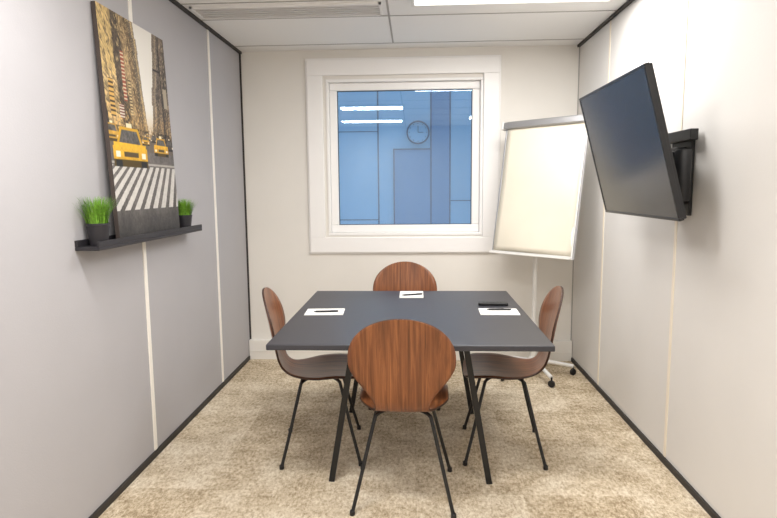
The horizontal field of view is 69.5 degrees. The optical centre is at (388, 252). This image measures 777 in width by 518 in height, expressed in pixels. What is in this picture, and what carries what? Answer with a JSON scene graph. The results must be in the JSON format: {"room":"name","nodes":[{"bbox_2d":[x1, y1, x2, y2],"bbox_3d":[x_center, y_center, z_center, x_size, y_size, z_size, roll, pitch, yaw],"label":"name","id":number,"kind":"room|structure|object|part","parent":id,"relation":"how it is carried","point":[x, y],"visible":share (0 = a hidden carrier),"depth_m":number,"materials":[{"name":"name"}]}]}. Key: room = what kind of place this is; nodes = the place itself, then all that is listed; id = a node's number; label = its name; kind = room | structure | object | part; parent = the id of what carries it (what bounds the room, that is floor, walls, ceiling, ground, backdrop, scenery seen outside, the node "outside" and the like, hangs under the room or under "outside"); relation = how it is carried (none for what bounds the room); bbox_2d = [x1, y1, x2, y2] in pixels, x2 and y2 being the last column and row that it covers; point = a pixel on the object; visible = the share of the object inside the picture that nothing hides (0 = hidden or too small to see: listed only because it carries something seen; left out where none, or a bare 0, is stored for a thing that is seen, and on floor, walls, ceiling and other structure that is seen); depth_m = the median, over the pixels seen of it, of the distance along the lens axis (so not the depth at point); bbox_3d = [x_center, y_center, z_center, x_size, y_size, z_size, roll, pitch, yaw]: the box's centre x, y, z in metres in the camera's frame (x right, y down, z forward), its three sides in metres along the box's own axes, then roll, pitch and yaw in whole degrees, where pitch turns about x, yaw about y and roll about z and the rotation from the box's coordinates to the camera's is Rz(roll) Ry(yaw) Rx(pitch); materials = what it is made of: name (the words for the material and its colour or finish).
{"room":"office","nodes":[
{"label":"office","id":0,"kind":"room"},
{"bbox_2d":[0,0,249,517],"bbox_3d":[-1.380,-0.045,1.925,0.120,2.530,5.740,0,7,3],"label":"wall","id":1,"kind":"structure","parent":0,"point":[76,421],"depth_m":2.43,"materials":[{"name":"white paint"}]},
{"bbox_2d":[74,224,201,250],"bbox_3d":[-1.222,-0.094,2.877,0.105,0.043,1.125,0,7,3],"label":"ledge shelf","id":2,"kind":"object","parent":1,"relation":"attached to","point":[80,245],"visible":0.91,"depth_m":2.59,"materials":[{"name":"grey paint"}]},
{"bbox_3d":[-1.268,-0.102,2.878,0.012,0.026,1.125,0,7,3],"label":"rail","id":3,"kind":"part","parent":2,"relation":"part of","materials":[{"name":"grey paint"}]},
{"bbox_2d":[74,195,118,245],"bbox_3d":[-1.212,-0.140,2.392,0.158,0.212,0.200,0,7,3],"label":"potted grass","id":4,"kind":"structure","parent":2,"relation":"on","point":[97,225],"depth_m":2.36,"materials":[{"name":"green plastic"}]},
{"bbox_2d":[85,222,109,245],"bbox_3d":[-1.242,-0.081,2.398,0.097,0.094,0.097,0,7,3],"label":"pot","id":5,"kind":"object","parent":4,"relation":"attached to","point":[96,231],"depth_m":2.36,"materials":[{"name":"grey ceramic"}]},
{"bbox_2d":[91,1,179,238],"bbox_3d":[-1.242,-0.611,2.815,0.064,1.050,0.655,0,7,3],"label":"print","id":6,"kind":"object","parent":2,"relation":"on","point":[130,59],"visible":0.97,"depth_m":2.73,"materials":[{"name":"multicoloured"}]},
{"bbox_2d":[178,199,197,227],"bbox_3d":[-1.180,-0.230,3.289,0.137,0.184,0.200,0,7,3],"label":"potted grass","id":7,"kind":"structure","parent":2,"relation":"on","point":[185,212],"depth_m":3.26,"materials":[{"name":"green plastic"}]},
{"bbox_2d":[179,215,191,227],"bbox_3d":[-1.199,-0.181,3.296,0.088,0.086,0.088,0,7,3],"label":"pot","id":8,"kind":"object","parent":7,"relation":"attached to","point":[185,220],"depth_m":3.26,"materials":[{"name":"grey ceramic"}]},
{"bbox_2d":[128,0,157,449],"bbox_3d":[-1.271,-0.165,2.893,0.006,2.475,0.028,0,7,3],"label":"trim","id":9,"kind":"structure","parent":1,"relation":"attached to","point":[129,1],"depth_m":2.96,"materials":[{"name":"white"}]},
{"bbox_2d":[88,356,249,517],"bbox_3d":[-1.304,1.199,2.038,0.012,0.032,5.445,0,7,3],"label":"baseboard","id":10,"kind":"structure","parent":1,"relation":"attached to","point":[143,466],"depth_m":3.04,"materials":[{"name":"grey"}]},
{"bbox_2d":[169,0,241,53],"bbox_3d":[-1.321,-1.292,1.777,0.020,0.018,5.500,0,7,3],"label":"trim","id":11,"kind":"structure","parent":1,"relation":"attached to","point":[176,3],"depth_m":3.71,"materials":[{"name":"grey metal"}]},
{"bbox_2d":[207,30,223,381],"bbox_3d":[-1.220,-0.288,3.955,0.006,2.475,0.028,0,7,3],"label":"trim","id":12,"kind":"structure","parent":1,"relation":"attached to","point":[208,44],"depth_m":3.94,"materials":[{"name":"white"}]},
{"bbox_2d":[176,0,627,51],"bbox_3d":[0.017,-1.355,1.706,2.940,0.100,5.740,0,7,3],"label":"ceiling","id":13,"kind":"structure","parent":0,"point":[535,27],"depth_m":3.86,"materials":[{"name":"white metal"}]},
{"bbox_2d":[189,2,382,19],"bbox_3d":[-0.620,-1.497,3.469,1.160,0.012,0.230,0,7,3],"label":"grille","id":14,"kind":"object","parent":13,"relation":"attached to","point":[356,8],"depth_m":3.45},
{"bbox_2d":[181,0,616,46],"bbox_3d":[0.014,-1.294,1.625,2.660,0.004,5.325,0,7,3],"label":"trim","id":15,"kind":"structure","parent":13,"relation":"attached to","point":[388,15],"depth_m":3.59,"materials":[{"name":"grey"}]},
{"bbox_2d":[411,0,612,6],"bbox_3d":[0.710,-1.451,3.005,1.180,0.020,0.665,0,7,3],"label":"frame","id":16,"kind":"object","parent":13,"relation":"attached to","point":[413,4],"visible":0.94,"depth_m":3.32,"materials":[{"name":"white metal"}]},
{"bbox_2d":[415,0,577,3],"bbox_3d":[0.710,-1.455,3.005,1.140,0.012,0.625,0,7,3],"label":"diffuser","id":17,"kind":"object","parent":16,"relation":"attached to","point":[416,1],"visible":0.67,"depth_m":3.30,"materials":[{"name":"white plastic"}]},
{"bbox_2d":[98,359,710,517],"bbox_3d":[0.040,1.257,2.009,2.940,0.100,5.740,0,7,3],"label":"floor","id":18,"kind":"structure","parent":0,"point":[225,462],"depth_m":2.95,"materials":[{"name":"beige carpet"}]},
{"bbox_2d":[262,287,362,469],"bbox_3d":[-0.409,0.633,3.061,0.518,0.906,0.468,-1,7,-4],"label":"dining chair","id":19,"kind":"object","parent":18,"relation":"on","point":[326,366],"visible":0.8,"depth_m":3.03,"materials":[{"name":"brown wood"}]},
{"bbox_3d":[-0.468,0.878,2.961,0.198,0.432,0.215,-1,7,-4],"label":"leg","id":20,"kind":"part","parent":19,"relation":"part of","materials":[{"name":"black metal"}]},
{"bbox_3d":[-0.410,0.419,3.036,0.518,0.474,0.457,-1,7,-4],"label":"seat and shell","id":21,"kind":"part","parent":19,"relation":"part of","materials":[{"name":"brown wood"}]},
{"bbox_3d":[-0.244,0.875,2.977,0.198,0.432,0.215,-1,7,-4],"label":"leg","id":22,"kind":"part","parent":19,"relation":"part of","materials":[{"name":"black metal"}]},
{"bbox_3d":[-0.264,0.846,3.224,0.026,0.432,0.281,5,8,38],"label":"leg","id":23,"kind":"part","parent":19,"relation":"part of","materials":[{"name":"black metal"}]},
{"bbox_2d":[347,319,455,517],"bbox_3d":[0.069,0.686,2.564,0.468,0.906,0.518,0,7,4],"label":"dining chair","id":24,"kind":"object","parent":18,"relation":"on","point":[399,365],"visible":1,"depth_m":2.34,"materials":[{"name":"brown wood"}]},
{"bbox_3d":[-0.056,0.925,2.529,0.215,0.432,0.198,0,7,4],"label":"leg","id":25,"kind":"part","parent":24,"relation":"part of","materials":[{"name":"black metal"}]},
{"bbox_3d":[0.067,0.472,2.539,0.457,0.474,0.518,0,7,4],"label":"seat and shell","id":26,"kind":"part","parent":24,"relation":"part of","materials":[{"name":"brown wood"}]},
{"bbox_3d":[0.193,0.924,2.514,0.026,0.432,0.281,-7,9,-44],"label":"leg","id":27,"kind":"part","parent":24,"relation":"part of","materials":[{"name":"black metal"}]},
{"bbox_3d":[0.208,0.899,2.733,0.281,0.432,0.026,-6,8,-38],"label":"leg","id":28,"kind":"part","parent":24,"relation":"part of","materials":[{"name":"black metal"}]},
{"bbox_2d":[368,262,439,410],"bbox_3d":[0.110,0.540,3.829,0.468,0.906,0.518,0,7,3],"label":"dining chair","id":29,"kind":"object","parent":18,"relation":"on","point":[398,276],"visible":0.2,"depth_m":4.01,"materials":[{"name":"brown wood"}]},
{"bbox_3d":[0.108,0.325,3.804,0.457,0.474,0.518,0,7,3],"label":"seat and shell","id":30,"kind":"part","parent":29,"relation":"part of","materials":[{"name":"brown wood"}]},
{"bbox_2d":[266,291,554,483],"bbox_3d":[0.122,0.700,3.127,1.260,0.752,1.305,0,7,3],"label":"meeting table","id":31,"kind":"object","parent":18,"relation":"on","point":[456,314],"visible":0.86,"depth_m":2.82,"materials":[{"name":"grey laminate"}]},
{"bbox_2d":[304,308,344,315],"bbox_3d":[-0.351,0.326,3.098,0.210,0.006,0.150,-1,7,0],"label":"notepad","id":32,"kind":"object","parent":31,"relation":"on","point":[309,312],"visible":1,"depth_m":3.07,"materials":[{"name":"white paper"}]},
{"bbox_2d":[313,310,337,311],"bbox_3d":[-0.344,0.319,3.077,0.137,0.012,0.010,-1,7,-3],"label":"ballpoint pen","id":33,"kind":"object","parent":32,"relation":"on","point":[318,310],"visible":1,"depth_m":3.07,"materials":[{"name":"black plastic"}]},
{"bbox_3d":[-0.221,0.764,2.720,0.151,0.725,0.028,0,7,3],"label":"leg","id":34,"kind":"part","parent":31,"relation":"part of","materials":[{"name":"black metal"}]},
{"bbox_3d":[-0.181,0.666,3.563,0.151,0.725,0.028,0,7,3],"label":"leg","id":35,"kind":"part","parent":31,"relation":"part of","materials":[{"name":"black metal"}]},
{"bbox_2d":[399,291,423,297],"bbox_3d":[0.147,0.266,3.582,0.150,0.006,0.210,0,7,3],"label":"notepad","id":36,"kind":"object","parent":31,"relation":"on","point":[401,292],"visible":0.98,"depth_m":3.54,"materials":[{"name":"white paper"}]},
{"bbox_2d":[403,293,421,295],"bbox_3d":[0.149,0.261,3.540,0.137,0.012,0.010,-2,7,-14],"label":"ballpoint pen","id":37,"kind":"object","parent":36,"relation":"on","point":[415,293],"visible":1,"depth_m":3.54,"materials":[{"name":"black plastic"}]},
{"bbox_3d":[0.465,0.664,3.532,0.151,0.725,0.028,0,7,3],"label":"leg","id":38,"kind":"part","parent":31,"relation":"part of","materials":[{"name":"black metal"}]},
{"bbox_3d":[0.425,0.762,2.689,0.151,0.725,0.028,0,7,3],"label":"leg","id":39,"kind":"part","parent":31,"relation":"part of","materials":[{"name":"black metal"}]},
{"bbox_2d":[478,301,507,305],"bbox_3d":[0.607,0.294,3.251,0.170,0.019,0.042,0,7,6],"label":"remote control","id":40,"kind":"object","parent":31,"relation":"on","point":[480,303],"visible":1,"depth_m":3.23,"materials":[{"name":"black plastic"}]},
{"bbox_2d":[478,308,519,315],"bbox_3d":[0.603,0.322,3.062,0.210,0.006,0.150,0,7,4],"label":"notepad","id":41,"kind":"object","parent":31,"relation":"on","point":[483,311],"visible":0.95,"depth_m":3.03,"materials":[{"name":"white paper"}]},
{"bbox_2d":[487,308,510,309],"bbox_3d":[0.608,0.309,3.086,0.137,0.012,0.010,0,7,2],"label":"ballpoint pen","id":42,"kind":"object","parent":41,"relation":"on","point":[490,308],"visible":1,"depth_m":3.08,"materials":[{"name":"black plastic"}]},
{"bbox_2d":[463,286,563,469],"bbox_3d":[0.665,0.626,3.041,0.518,0.906,0.468,0,7,7],"label":"dining chair","id":43,"kind":"object","parent":18,"relation":"on","point":[489,366],"visible":0.94,"depth_m":3.01,"materials":[{"name":"brown wood"}]},
{"bbox_3d":[0.532,0.841,3.212,0.026,0.432,0.281,-5,8,-35],"label":"leg","id":44,"kind":"part","parent":43,"relation":"part of","materials":[{"name":"black metal"}]},
{"bbox_3d":[0.499,0.869,2.967,0.198,0.432,0.215,0,7,7],"label":"leg","id":45,"kind":"part","parent":43,"relation":"part of","materials":[{"name":"black metal"}]},
{"bbox_3d":[0.663,0.412,3.016,0.518,0.474,0.457,0,7,7],"label":"seat and shell","id":46,"kind":"part","parent":43,"relation":"part of","materials":[{"name":"brown wood"}]},
{"bbox_3d":[0.751,0.842,3.184,0.281,0.432,0.026,-6,9,-40],"label":"leg","id":47,"kind":"part","parent":43,"relation":"part of","materials":[{"name":"black metal"}]},
{"bbox_3d":[0.721,0.871,2.938,0.198,0.432,0.215,0,7,7],"label":"leg","id":48,"kind":"part","parent":43,"relation":"part of","materials":[{"name":"black metal"}]},
{"bbox_2d":[489,114,587,387],"bbox_3d":[1.114,-0.013,4.123,0.590,1.920,0.769,-4,8,-30],"label":"easel","id":49,"kind":"object","parent":18,"relation":"on","point":[544,162],"visible":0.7,"depth_m":3.97,"materials":[{"name":"white metal"}]},
{"bbox_2d":[489,250,571,259],"bbox_3d":[0.995,0.013,3.977,0.645,0.020,0.043,6,-1,45],"label":"tray","id":50,"kind":"object","parent":49,"relation":"on","point":[533,253],"depth_m":3.92,"materials":[{"name":"white metal"}]},
{"bbox_3d":[1.076,-0.471,4.007,0.657,0.997,0.020,6,-1,45],"label":"board frame","id":51,"kind":"part","parent":49,"relation":"part of","materials":[{"name":"silver metal"}]},
{"bbox_3d":[1.139,0.861,4.156,0.030,0.065,0.303,-2,7,-11],"label":"arm","id":52,"kind":"part","parent":49,"relation":"part of","materials":[{"name":"white metal"}]},
{"bbox_3d":[1.260,0.845,4.286,0.303,0.065,0.030,0,7,7],"label":"arm","id":53,"kind":"part","parent":49,"relation":"part of","materials":[{"name":"white metal"}]},
{"bbox_2d":[338,90,470,223],"bbox_3d":[0.261,-1.013,5.514,5.200,3.600,0.100,0,7,3],"label":"wall","id":54,"kind":"structure","parent":0,"point":[357,111],"depth_m":5.47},
{"bbox_2d":[345,90,470,223],"bbox_3d":[0.258,-1.007,5.462,5.200,3.600,0.004,0,7,3],"label":"trim","id":55,"kind":"structure","parent":54,"relation":"attached to","point":[377,131],"depth_m":5.46,"materials":[{"name":"blue"}]},
{"bbox_2d":[393,148,429,223],"bbox_3d":[0.233,-0.118,5.559,0.359,1.812,0.020,0,7,3],"label":"door frame","id":56,"kind":"structure","parent":54,"relation":"in","point":[407,148],"depth_m":5.47,"materials":[{"name":"blue"}]},
{"bbox_2d":[394,150,429,223],"bbox_3d":[0.239,-0.112,5.563,0.347,1.800,0.012,0,7,3],"label":"door leaf","id":57,"kind":"structure","parent":56,"relation":"attached to","point":[412,167],"depth_m":5.50,"materials":[{"name":"blue"}]},
{"bbox_2d":[406,120,429,143],"bbox_3d":[0.286,-1.169,5.426,0.224,0.224,0.034,0,7,3],"label":"wall clock","id":58,"kind":"object","parent":54,"relation":"attached to","point":[418,132],"visible":1,"depth_m":5.42,"materials":[{"name":"blue"}]},
{"bbox_2d":[432,90,448,223],"bbox_3d":[0.506,-1.008,5.451,0.185,3.600,0.003,0,7,3],"label":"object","id":59,"kind":"structure","parent":54,"relation":"attached to","point":[440,98],"depth_m":5.46,"materials":[{"name":"blue"}]},
{"bbox_2d":[241,45,578,339],"bbox_3d":[0.161,-0.373,4.646,2.700,2.530,0.120,0,7,3],"label":"wall","id":60,"kind":"structure","parent":0,"point":[538,82],"depth_m":4.60,"materials":[{"name":"beige paint"}]},
{"bbox_2d":[239,54,250,338],"bbox_3d":[-1.184,-0.361,4.644,0.012,2.530,0.012,0,7,3],"label":"trim","id":61,"kind":"structure","parent":60,"relation":"attached to","point":[239,54],"depth_m":4.62,"materials":[{"name":"grey metal"}]},
{"bbox_2d":[306,56,499,252],"bbox_3d":[0.117,-0.775,4.526,1.535,1.547,0.028,0,7,3],"label":"window frame","id":62,"kind":"structure","parent":60,"relation":"attached to","point":[488,65],"depth_m":4.50,"materials":[{"name":"white plastic"}]},
{"bbox_2d":[305,55,501,253],"bbox_3d":[0.117,-0.776,4.533,1.560,1.573,0.014,0,7,3],"label":"casing lip","id":63,"kind":"object","parent":60,"relation":"attached to","point":[461,55],"depth_m":4.52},
{"bbox_2d":[326,77,483,235],"bbox_3d":[0.133,-0.777,4.595,1.260,1.255,0.130,0,7,3],"label":"window","id":64,"kind":"structure","parent":60,"relation":"in","point":[474,85],"depth_m":4.55,"materials":[{"name":"white plastic"}]},
{"bbox_2d":[337,89,471,224],"bbox_3d":[0.132,-0.776,4.590,1.094,1.089,0.020,0,7,3],"label":"gasket","id":65,"kind":"object","parent":64,"relation":"attached to","point":[432,89],"visible":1,"depth_m":4.56,"materials":[{"name":"grey"}]},
{"bbox_2d":[249,339,571,360],"bbox_3d":[0.167,0.812,4.695,2.690,0.165,0.055,0,7,3],"label":"baseboard","id":66,"kind":"structure","parent":60,"relation":"attached to","point":[257,347],"depth_m":4.71,"materials":[{"name":"white paint"}]},
{"bbox_2d":[571,0,776,517],"bbox_3d":[1.437,-0.054,1.790,0.120,2.530,5.740,0,7,3],"label":"wall","id":67,"kind":"structure","parent":0,"point":[722,422],"depth_m":2.52,"materials":[{"name":"white paint"}]},
{"bbox_2d":[570,47,579,339],"bbox_3d":[1.504,-0.370,4.518,0.006,2.530,0.008,0,7,3],"label":"trim","id":68,"kind":"structure","parent":67,"relation":"attached to","point":[579,47],"depth_m":4.57,"materials":[{"name":"grey"}]},
{"bbox_2d":[597,21,610,384],"bbox_3d":[1.472,-0.297,3.826,0.004,2.475,0.022,0,7,3],"label":"trim","id":69,"kind":"structure","parent":67,"relation":"attached to","point":[610,21],"depth_m":3.87,"materials":[{"name":"beige"}]},
{"bbox_2d":[577,0,634,46],"bbox_3d":[1.356,-1.301,1.649,0.020,0.018,5.500,0,7,3],"label":"trim","id":70,"kind":"structure","parent":67,"relation":"attached to","point":[627,3],"depth_m":3.72,"materials":[{"name":"grey metal"}]},
{"bbox_2d":[571,358,720,517],"bbox_3d":[1.381,1.190,1.909,0.012,0.032,5.445,0,7,3],"label":"baseboard","id":71,"kind":"structure","parent":67,"relation":"attached to","point":[659,455],"depth_m":2.99,"materials":[{"name":"grey"}]},
{"bbox_2d":[663,0,688,456],"bbox_3d":[1.421,-0.174,2.764,0.004,2.475,0.022,0,7,3],"label":"trim","id":72,"kind":"structure","parent":67,"relation":"attached to","point":[687,1],"depth_m":2.79,"materials":[{"name":"beige plastic"}]},
{"bbox_2d":[668,128,698,215],"bbox_3d":[1.304,-0.378,2.668,0.226,0.395,0.416,0,7,3],"label":"wall bracket","id":73,"kind":"object","parent":67,"relation":"attached to","point":[683,141],"visible":0.54,"depth_m":2.51,"materials":[{"name":"black metal"}]},
{"bbox_2d":[579,62,686,220],"bbox_3d":[1.141,-0.494,2.690,0.210,0.632,0.890,0,7,3],"label":"wall-mounted television","id":74,"kind":"object","parent":73,"relation":"attached to","point":[624,119],"visible":1,"depth_m":2.54,"materials":[{"name":"black plastic"}]},
{"bbox_3d":[1.410,-0.379,2.691,0.017,0.390,0.200,0,7,3],"label":"wall plate","id":75,"kind":"part","parent":73,"relation":"part of","materials":[{"name":"black metal"}]}
]}

